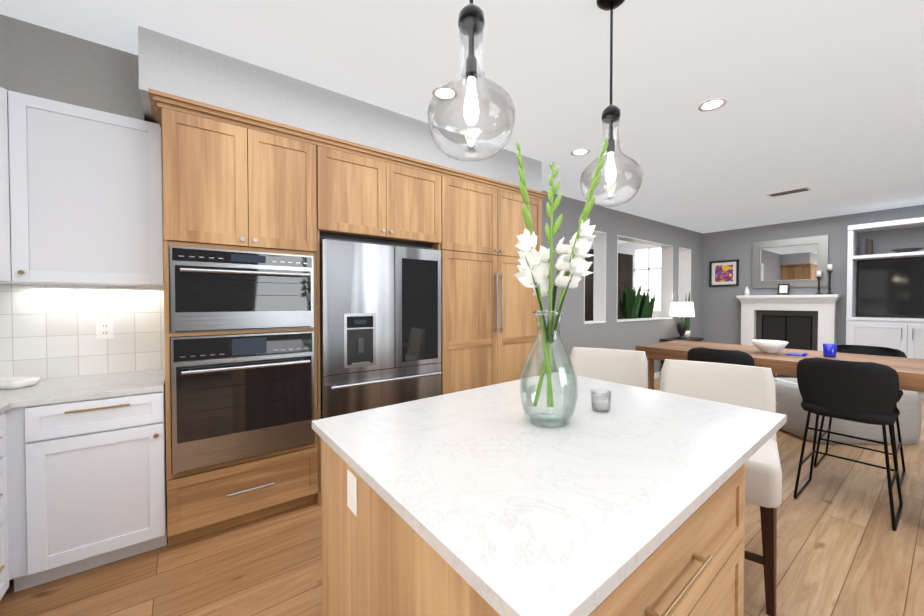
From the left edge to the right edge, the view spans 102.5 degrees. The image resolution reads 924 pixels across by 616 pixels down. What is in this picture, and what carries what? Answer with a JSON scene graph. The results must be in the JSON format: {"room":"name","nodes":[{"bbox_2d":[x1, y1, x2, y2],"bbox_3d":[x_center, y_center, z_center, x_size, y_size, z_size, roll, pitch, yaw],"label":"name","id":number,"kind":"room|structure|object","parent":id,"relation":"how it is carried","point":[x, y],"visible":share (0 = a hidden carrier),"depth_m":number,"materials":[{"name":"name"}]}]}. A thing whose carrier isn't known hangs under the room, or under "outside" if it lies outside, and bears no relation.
{"room":"kitchen and living room","nodes":[
{"label":"kitchen and living room","id":0,"kind":"room"},
{"bbox_2d":[14,190,702,373],"bbox_3d":[0.986,-0.111,4.877,10.020,2.800,0.200,-1,1,-37],"label":"wall","id":1,"kind":"structure","parent":0,"point":[610,333],"depth_m":5.76,"materials":[{"name":"grey paint"}]},
{"bbox_2d":[0,87,27,284],"bbox_3d":[-2.494,-0.607,1.715,0.660,0.960,0.659,-1,1,-37],"label":"upper cabinet","id":2,"kind":"object","parent":1,"relation":"attached to","point":[13,105],"depth_m":1.87,"materials":[{"name":"white wood"}]},
{"bbox_2d":[0,95,163,286],"bbox_3d":[-2.139,-0.614,2.142,0.654,0.960,0.403,-1,1,-37],"label":"upper cabinet","id":3,"kind":"object","parent":1,"relation":"attached to","point":[81,196],"depth_m":2.04,"materials":[{"name":"white wood"}]},
{"bbox_2d":[148,88,547,199],"bbox_3d":[-0.580,-1.120,3.122,3.110,0.066,0.691,-1,1,-37],"label":"crown molding","id":4,"kind":"structure","parent":1,"relation":"attached to","point":[159,100],"depth_m":2.40,"materials":[{"name":"brown wood"}]},
{"bbox_2d":[584,230,605,323],"bbox_3d":[1.913,-0.458,5.559,0.550,1.370,0.220,-1,1,-37],"label":"window","id":5,"kind":"structure","parent":1,"relation":"in","point":[599,299],"depth_m":5.71,"materials":[{"name":"white"}]},
{"bbox_2d":[617,235,672,321],"bbox_3d":[3.141,-0.473,6.480,1.900,1.370,0.220,-1,1,-37],"label":"window","id":6,"kind":"structure","parent":1,"relation":"in","point":[666,275],"depth_m":7.00,"materials":[{"name":"white"}]},
{"bbox_2d":[654,371,660,378],"bbox_3d":[2.881,1.217,5.864,5.829,0.110,0.529,-1,1,-37],"label":"baseboard","id":7,"kind":"structure","parent":1,"relation":"attached to","point":[657,375],"depth_m":6.64,"materials":[{"name":"white"}]},
{"bbox_2d":[678,247,690,317],"bbox_3d":[4.321,-0.488,7.365,0.550,1.370,0.220,-1,1,-37],"label":"window","id":8,"kind":"structure","parent":1,"relation":"in","point":[685,271],"depth_m":7.52,"materials":[{"name":"white"}]},
{"bbox_2d":[0,378,923,615],"bbox_3d":[2.330,1.349,3.110,10.420,0.060,9.480,-1,1,-37],"label":"floor","id":9,"kind":"structure","parent":0,"point":[844,548],"depth_m":1.95,"materials":[{"name":"brown wood"}]},
{"bbox_2d":[0,410,11,599],"bbox_3d":[-2.105,0.908,1.218,0.656,0.888,0.580,-1,1,-37],"label":"base cabinet","id":10,"kind":"object","parent":9,"relation":"on","point":[5,440],"depth_m":1.63,"materials":[{"name":"white wood"}]},
{"bbox_2d":[28,388,166,586],"bbox_3d":[-2.028,0.893,2.099,0.564,0.888,0.646,-1,1,-37],"label":"base cabinet","id":11,"kind":"object","parent":9,"relation":"on","point":[83,485],"depth_m":1.85,"materials":[{"name":"white wood"}]},
{"bbox_2d":[0,369,164,413],"bbox_3d":[-1.928,0.443,1.428,1.200,0.030,1.826,-1,1,-37],"label":"countertop","id":12,"kind":"structure","parent":11,"relation":"on","point":[63,389],"depth_m":1.94,"materials":[{"name":"white stone"}]},
{"bbox_2d":[0,377,39,388],"bbox_3d":[-2.446,0.396,1.960,0.320,0.043,0.132,0,1,-1],"label":"plate","id":13,"kind":"object","parent":12,"relation":"on","point":[12,382],"visible":1,"depth_m":1.95,"materials":[{"name":"white ceramic"}]},
{"bbox_2d":[161,108,317,546],"bbox_3d":[-1.463,0.127,2.475,0.795,2.405,0.700,-1,1,-37],"label":"tall cabinet","id":14,"kind":"object","parent":9,"relation":"on","point":[226,186],"visible":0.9,"depth_m":2.18,"materials":[{"name":"brown wood"}]},
{"bbox_2d":[169,246,313,332],"bbox_3d":[-1.415,-0.106,2.406,0.743,0.469,0.631,-1,1,-37],"label":"oven","id":15,"kind":"object","parent":14,"relation":"in","point":[220,290],"visible":1,"depth_m":2.17,"materials":[{"name":"grey metal"}]},
{"bbox_2d":[171,331,314,474],"bbox_3d":[-1.415,0.526,2.417,0.743,0.744,0.631,-1,1,-37],"label":"oven","id":16,"kind":"object","parent":14,"relation":"in","point":[235,397],"visible":1,"depth_m":2.18,"materials":[{"name":"grey metal"}]},
{"bbox_2d":[315,146,440,504],"bbox_3d":[-0.752,0.118,3.014,0.984,2.405,0.691,-1,1,-37],"label":"tall cabinet","id":17,"kind":"object","parent":9,"relation":"on","point":[361,198],"visible":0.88,"depth_m":2.68,"materials":[{"name":"brown wood"}]},
{"bbox_2d":[320,238,441,418],"bbox_3d":[-0.727,0.421,2.987,0.938,1.800,0.722,-1,1,-37],"label":"refrigerator","id":18,"kind":"object","parent":9,"relation":"on","point":[380,324],"visible":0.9,"depth_m":2.69,"materials":[{"name":"grey metal"}]},
{"bbox_2d":[440,176,541,394],"bbox_3d":[0.138,0.107,3.675,1.224,2.405,0.703,-1,1,-37],"label":"pantry","id":19,"kind":"object","parent":9,"relation":"on","point":[489,320],"visible":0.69,"depth_m":3.33,"materials":[{"name":"brown wood"}]},
{"bbox_2d":[321,440,744,615],"bbox_3d":[0.361,0.903,1.439,1.482,0.889,1.166,-1,1,-37],"label":"kitchen island","id":20,"kind":"object","parent":9,"relation":"on","point":[373,564],"depth_m":0.99,"materials":[{"name":"brown wood"}]},
{"bbox_2d":[312,372,786,615],"bbox_3d":[0.364,0.457,1.446,1.540,0.060,1.210,-1,1,-37],"label":"island countertop","id":21,"kind":"structure","parent":20,"relation":"on","point":[535,520],"depth_m":0.97,"materials":[{"name":"white stone"}]},
{"bbox_2d":[520,311,577,427],"bbox_3d":[0.324,0.219,1.391,0.214,0.416,0.214,-1,1,-37],"label":"vase","id":22,"kind":"object","parent":21,"relation":"on","point":[546,424],"visible":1,"depth_m":1.41,"materials":[{"name":"clear glass"}]},
{"bbox_2d":[514,137,608,406],"bbox_3d":[0.352,-0.132,1.392,0.319,1.005,0.265,-1,1,-37],"label":"gladioli","id":23,"kind":"object","parent":22,"relation":"in","point":[535,272],"visible":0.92,"depth_m":1.38,"materials":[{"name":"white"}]},
{"bbox_2d":[591,389,610,412],"bbox_3d":[0.576,0.384,1.540,0.080,0.080,0.080,-1,1,-37],"label":"votive","id":24,"kind":"object","parent":21,"relation":"on","point":[603,404],"visible":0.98,"depth_m":1.52,"materials":[{"name":"clear glass"}]},
{"bbox_2d":[569,347,648,388],"bbox_3d":[0.971,0.820,2.589,0.570,1.017,0.535,1,1,31],"label":"counter stool","id":25,"kind":"object","parent":9,"relation":"on","point":[628,367],"visible":0.19,"depth_m":2.74,"materials":[{"name":"beige fabric"}]},
{"bbox_2d":[618,285,644,318],"bbox_3d":[3.208,0.394,7.073,0.490,1.716,0.519,-1,1,-37],"label":"plant","id":26,"kind":"object","parent":9,"relation":"on","point":[630,304],"visible":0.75,"depth_m":6.96,"materials":[{"name":"green plant"}]},
{"bbox_2d":[639,290,655,317],"bbox_3d":[3.653,0.440,7.452,0.498,1.610,0.557,-1,1,-37],"label":"plant","id":27,"kind":"object","parent":9,"relation":"on","point":[647,308],"visible":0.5,"depth_m":7.28,"materials":[{"name":"green plant"}]},
{"bbox_2d":[660,337,703,369],"bbox_3d":[4.020,0.907,6.783,0.900,0.700,0.380,-1,1,-37],"label":"console table","id":28,"kind":"object","parent":9,"relation":"on","point":[697,339],"visible":0.08,"depth_m":6.65,"materials":[{"name":"brown wood"}]},
{"bbox_2d":[669,301,694,338],"bbox_3d":[3.994,0.211,6.739,0.408,0.690,0.408,-1,1,-37],"label":"table lamp","id":29,"kind":"object","parent":28,"relation":"on","point":[681,309],"visible":1,"depth_m":6.63,"materials":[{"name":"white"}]},
{"bbox_2d":[684,291,690,337],"bbox_3d":[4.232,0.113,6.957,0.208,0.879,0.145,-1,1,-37],"label":"potted orchid","id":30,"kind":"object","parent":28,"relation":"on","point":[688,331],"visible":0.54,"depth_m":6.91,"materials":[{"name":"green plant"}]},
{"bbox_2d":[659,359,781,615],"bbox_3d":[1.313,0.830,1.968,0.570,1.017,0.535,1,1,38],"label":"counter stool","id":31,"kind":"object","parent":9,"relation":"on","point":[753,387],"visible":0.54,"depth_m":1.96,"materials":[{"name":"beige fabric"}]},
{"bbox_2d":[687,347,754,365],"bbox_3d":[2.192,0.821,3.072,0.510,0.996,0.466,-1,1,-37],"label":"bar stool","id":32,"kind":"object","parent":9,"relation":"on","point":[703,354],"visible":0.25,"depth_m":2.89,"materials":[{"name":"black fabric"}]},
{"bbox_2d":[635,340,923,391],"bbox_3d":[2.642,0.849,3.148,0.925,0.940,1.920,-1,1,-37],"label":"dining table","id":33,"kind":"object","parent":9,"relation":"on","point":[910,372],"visible":0.38,"depth_m":2.92,"materials":[{"name":"brown wood"}]},
{"bbox_2d":[751,340,788,352],"bbox_3d":[2.610,0.328,3.152,0.250,0.097,0.250,-1,1,-37],"label":"bowl","id":34,"kind":"object","parent":33,"relation":"on","point":[770,346],"visible":1,"depth_m":3.09,"materials":[{"name":"white ceramic"}]},
{"bbox_2d":[785,352,807,356],"bbox_3d":[2.718,0.372,3.009,0.171,0.015,0.136,-1,1,-37],"label":"napkin","id":35,"kind":"object","parent":33,"relation":"on","point":[798,354],"visible":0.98,"depth_m":2.99,"materials":[{"name":"blue fabric"}]},
{"bbox_2d":[823,343,836,356],"bbox_3d":[2.874,0.331,2.900,0.080,0.100,0.080,-1,1,-37],"label":"cup","id":36,"kind":"object","parent":33,"relation":"on","point":[829,350],"visible":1,"depth_m":2.87,"materials":[{"name":"blue glass"}]},
{"bbox_2d":[736,294,840,377],"bbox_3d":[5.672,0.515,6.566,0.500,1.490,1.380,-1,1,-37],"label":"fireplace","id":37,"kind":"object","parent":9,"relation":"on","point":[804,322],"visible":0.52,"depth_m":6.60,"materials":[{"name":"white paint"}]},
{"bbox_2d":[744,287,749,294],"bbox_3d":[5.428,-0.322,7.068,0.084,0.165,0.084,-1,1,-37],"label":"vase","id":38,"kind":"object","parent":37,"relation":"on","point":[746,291],"visible":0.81,"depth_m":7.04,"materials":[{"name":"white ceramic"}]},
{"bbox_2d":[777,284,789,294],"bbox_3d":[5.769,-0.337,6.649,0.090,0.193,0.160,-1,1,-37],"label":"framed picture","id":39,"kind":"object","parent":37,"relation":"on","point":[783,289],"visible":1,"depth_m":6.63,"materials":[{"name":"black"}]},
{"bbox_2d":[815,271,821,294],"bbox_3d":[6.028,-0.426,6.266,0.094,0.400,0.094,-1,1,-37],"label":"candle","id":40,"kind":"object","parent":37,"relation":"on","point":[819,274],"visible":0.9,"depth_m":6.25,"materials":[{"name":"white wax"}]},
{"bbox_2d":[826,264,832,294],"bbox_3d":[6.106,-0.474,6.162,0.094,0.500,0.094,-1,1,-37],"label":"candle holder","id":41,"kind":"object","parent":37,"relation":"on","point":[829,268],"visible":0.96,"depth_m":6.15,"materials":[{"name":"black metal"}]},
{"bbox_2d":[774,378,920,443],"bbox_3d":[3.902,1.042,3.859,1.100,0.530,0.660,0,1,1],"label":"sofa","id":42,"kind":"object","parent":9,"relation":"on","point":[789,399],"visible":0.48,"depth_m":3.54,"materials":[{"name":"white fabric"}]},
{"bbox_2d":[793,357,902,530],"bbox_3d":[2.612,0.830,2.512,0.510,0.996,0.466,-1,1,-37],"label":"bar stool","id":43,"kind":"object","parent":9,"relation":"on","point":[863,392],"visible":0.98,"depth_m":2.36,"materials":[{"name":"black fabric"}]},
{"bbox_2d":[814,345,906,485],"bbox_3d":[3.250,0.822,3.028,0.510,0.996,0.466,-1,1,-37],"label":"bar stool","id":44,"kind":"object","parent":9,"relation":"on","point":[871,350],"visible":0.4,"depth_m":3.06,"materials":[{"name":"black fabric"}]},
{"bbox_2d":[846,317,923,398],"bbox_3d":[6.549,0.735,5.427,0.470,1.090,1.260,-1,1,-37],"label":"base cabinet","id":45,"kind":"object","parent":9,"relation":"on","point":[905,335],"depth_m":5.44,"materials":[{"name":"white wood"}]},
{"bbox_2d":[857,257,923,316],"bbox_3d":[6.945,-0.302,5.166,0.100,0.872,1.975,-1,1,-37],"label":"wall-mounted tv","id":46,"kind":"object","parent":45,"relation":"attached to","point":[890,287],"visible":1,"depth_m":5.64,"materials":[{"name":"black glass"}]},
{"bbox_2d":[0,0,923,245],"bbox_3d":[2.330,-1.530,3.061,10.420,0.100,9.480,-1,1,-37],"label":"ceiling","id":47,"kind":"structure","parent":0,"point":[825,101],"depth_m":2.35,"materials":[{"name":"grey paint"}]},
{"bbox_2d":[0,14,541,191],"bbox_3d":[-1.075,-1.292,2.779,4.230,0.368,0.650,-1,1,-37],"label":"soffit","id":48,"kind":"structure","parent":47,"relation":"attached to","point":[42,62],"depth_m":2.13,"materials":[{"name":"white paint"}]},
{"bbox_2d":[432,86,457,100],"bbox_3d":[-0.116,-1.467,2.539,0.176,0.007,0.176,-1,1,-37],"label":"recessed light","id":49,"kind":"object","parent":47,"relation":"in","point":[435,90],"visible":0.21,"depth_m":2.54,"materials":[{"name":"white"}]},
{"bbox_2d":[427,0,514,161],"bbox_3d":[0.029,-0.962,1.163,0.276,0.968,0.276,-1,1,-37],"label":"pendant light","id":50,"kind":"object","parent":47,"relation":"hanging from","point":[471,20],"visible":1,"depth_m":1.16,"materials":[{"name":"clear glass"}]},
{"bbox_2d":[571,148,589,155],"bbox_3d":[1.126,-1.484,3.533,0.176,0.007,0.176,-1,1,-37],"label":"recessed light","id":51,"kind":"object","parent":47,"relation":"in","point":[580,151],"visible":1,"depth_m":3.53,"materials":[{"name":"white"}]},
{"bbox_2d":[580,0,642,206],"bbox_3d":[0.702,-0.972,1.749,0.276,0.968,0.276,-1,1,-37],"label":"pendant light","id":52,"kind":"object","parent":47,"relation":"hanging from","point":[610,114],"visible":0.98,"depth_m":1.74,"materials":[{"name":"clear glass"}]},
{"bbox_2d":[698,98,726,110],"bbox_3d":[1.812,-1.469,2.685,0.176,0.007,0.176,-1,1,-37],"label":"recessed light","id":53,"kind":"object","parent":47,"relation":"in","point":[712,104],"visible":1,"depth_m":2.68,"materials":[{"name":"white"}]},
{"bbox_2d":[767,187,810,196],"bbox_3d":[4.254,-1.505,4.829,0.200,0.008,0.400,-1,1,-37],"label":"ceiling vent","id":54,"kind":"object","parent":47,"relation":"in","point":[798,190],"visible":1,"depth_m":4.82,"materials":[{"name":"brown"}]},
{"bbox_2d":[618,242,679,317],"bbox_3d":[4.255,-0.178,8.823,0.049,2.800,2.190,-1,1,-37],"label":"wall","id":55,"kind":"structure","parent":0,"point":[626,248],"depth_m":8.93,"materials":[{"name":"white paint"}]},
{"bbox_2d":[585,249,632,320],"bbox_3d":[2.798,0.068,7.289,2.030,2.360,0.062,-1,1,-37],"label":"exterior door","id":56,"kind":"structure","parent":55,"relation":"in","point":[625,270],"depth_m":7.53,"materials":[{"name":"brown wood"}]},
{"bbox_2d":[633,246,660,311],"bbox_3d":[4.346,-0.660,8.627,0.028,1.510,0.740,-1,1,-37],"label":"window","id":57,"kind":"structure","parent":55,"relation":"in","point":[647,269],"depth_m":8.61,"materials":[{"name":"white glass"}]},
{"bbox_2d":[702,205,923,344],"bbox_3d":[6.418,-0.133,6.151,0.200,2.800,9.480,-1,1,-37],"label":"wall","id":58,"kind":"structure","parent":0,"point":[721,314],"depth_m":7.04,"materials":[{"name":"grey paint"}]},
{"bbox_2d":[709,259,738,286],"bbox_3d":[5.272,-0.695,7.470,0.030,0.520,0.500,-1,1,-37],"label":"picture","id":59,"kind":"object","parent":58,"relation":"attached to","point":[724,273],"visible":0.98,"depth_m":7.46,"materials":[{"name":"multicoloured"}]},
{"bbox_2d":[752,235,828,287],"bbox_3d":[5.860,-0.807,6.672,0.045,0.870,1.040,-1,1,-37],"label":"mirror","id":60,"kind":"object","parent":58,"relation":"attached to","point":[797,262],"visible":0.92,"depth_m":6.63,"materials":[{"name":"silver metal"}]},
{"bbox_2d":[861,238,872,254],"bbox_3d":[6.277,-0.938,5.750,0.170,0.260,0.109,-1,1,-37],"label":"books","id":61,"kind":"object","parent":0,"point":[867,246],"visible":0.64,"depth_m":5.70,"materials":[{"name":"brown paper"}]},
{"bbox_2d":[891,247,922,252],"bbox_3d":[6.510,-0.833,5.433,0.320,0.062,0.320,-1,1,-37],"label":"bowl","id":62,"kind":"object","parent":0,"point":[906,250],"visible":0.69,"depth_m":5.36,"materials":[{"name":"grey"}]},
{"bbox_3d":[-1.037,-0.012,-0.941,0.200,2.800,7.080,-1,1,-37],"label":"wall","id":63,"kind":"structure","parent":0,"visible":0},
{"bbox_2d":[0,284,164,378],"bbox_3d":[-2.461,0.140,2.158,1.170,0.548,0.012,-1,1,-37],"label":"tile backsplash","id":64,"kind":"structure","parent":63,"relation":"attached to","point":[47,331],"depth_m":2.24,"materials":[{"name":"white tile"}]},
{"bbox_2d":[96,319,113,338],"bbox_3d":[-2.229,0.133,2.318,0.080,0.120,0.008,-1,1,-37],"label":"outlet","id":65,"kind":"object","parent":64,"relation":"attached to","point":[104,329],"visible":1,"depth_m":2.32,"materials":[{"name":"white plastic"}]}
]}

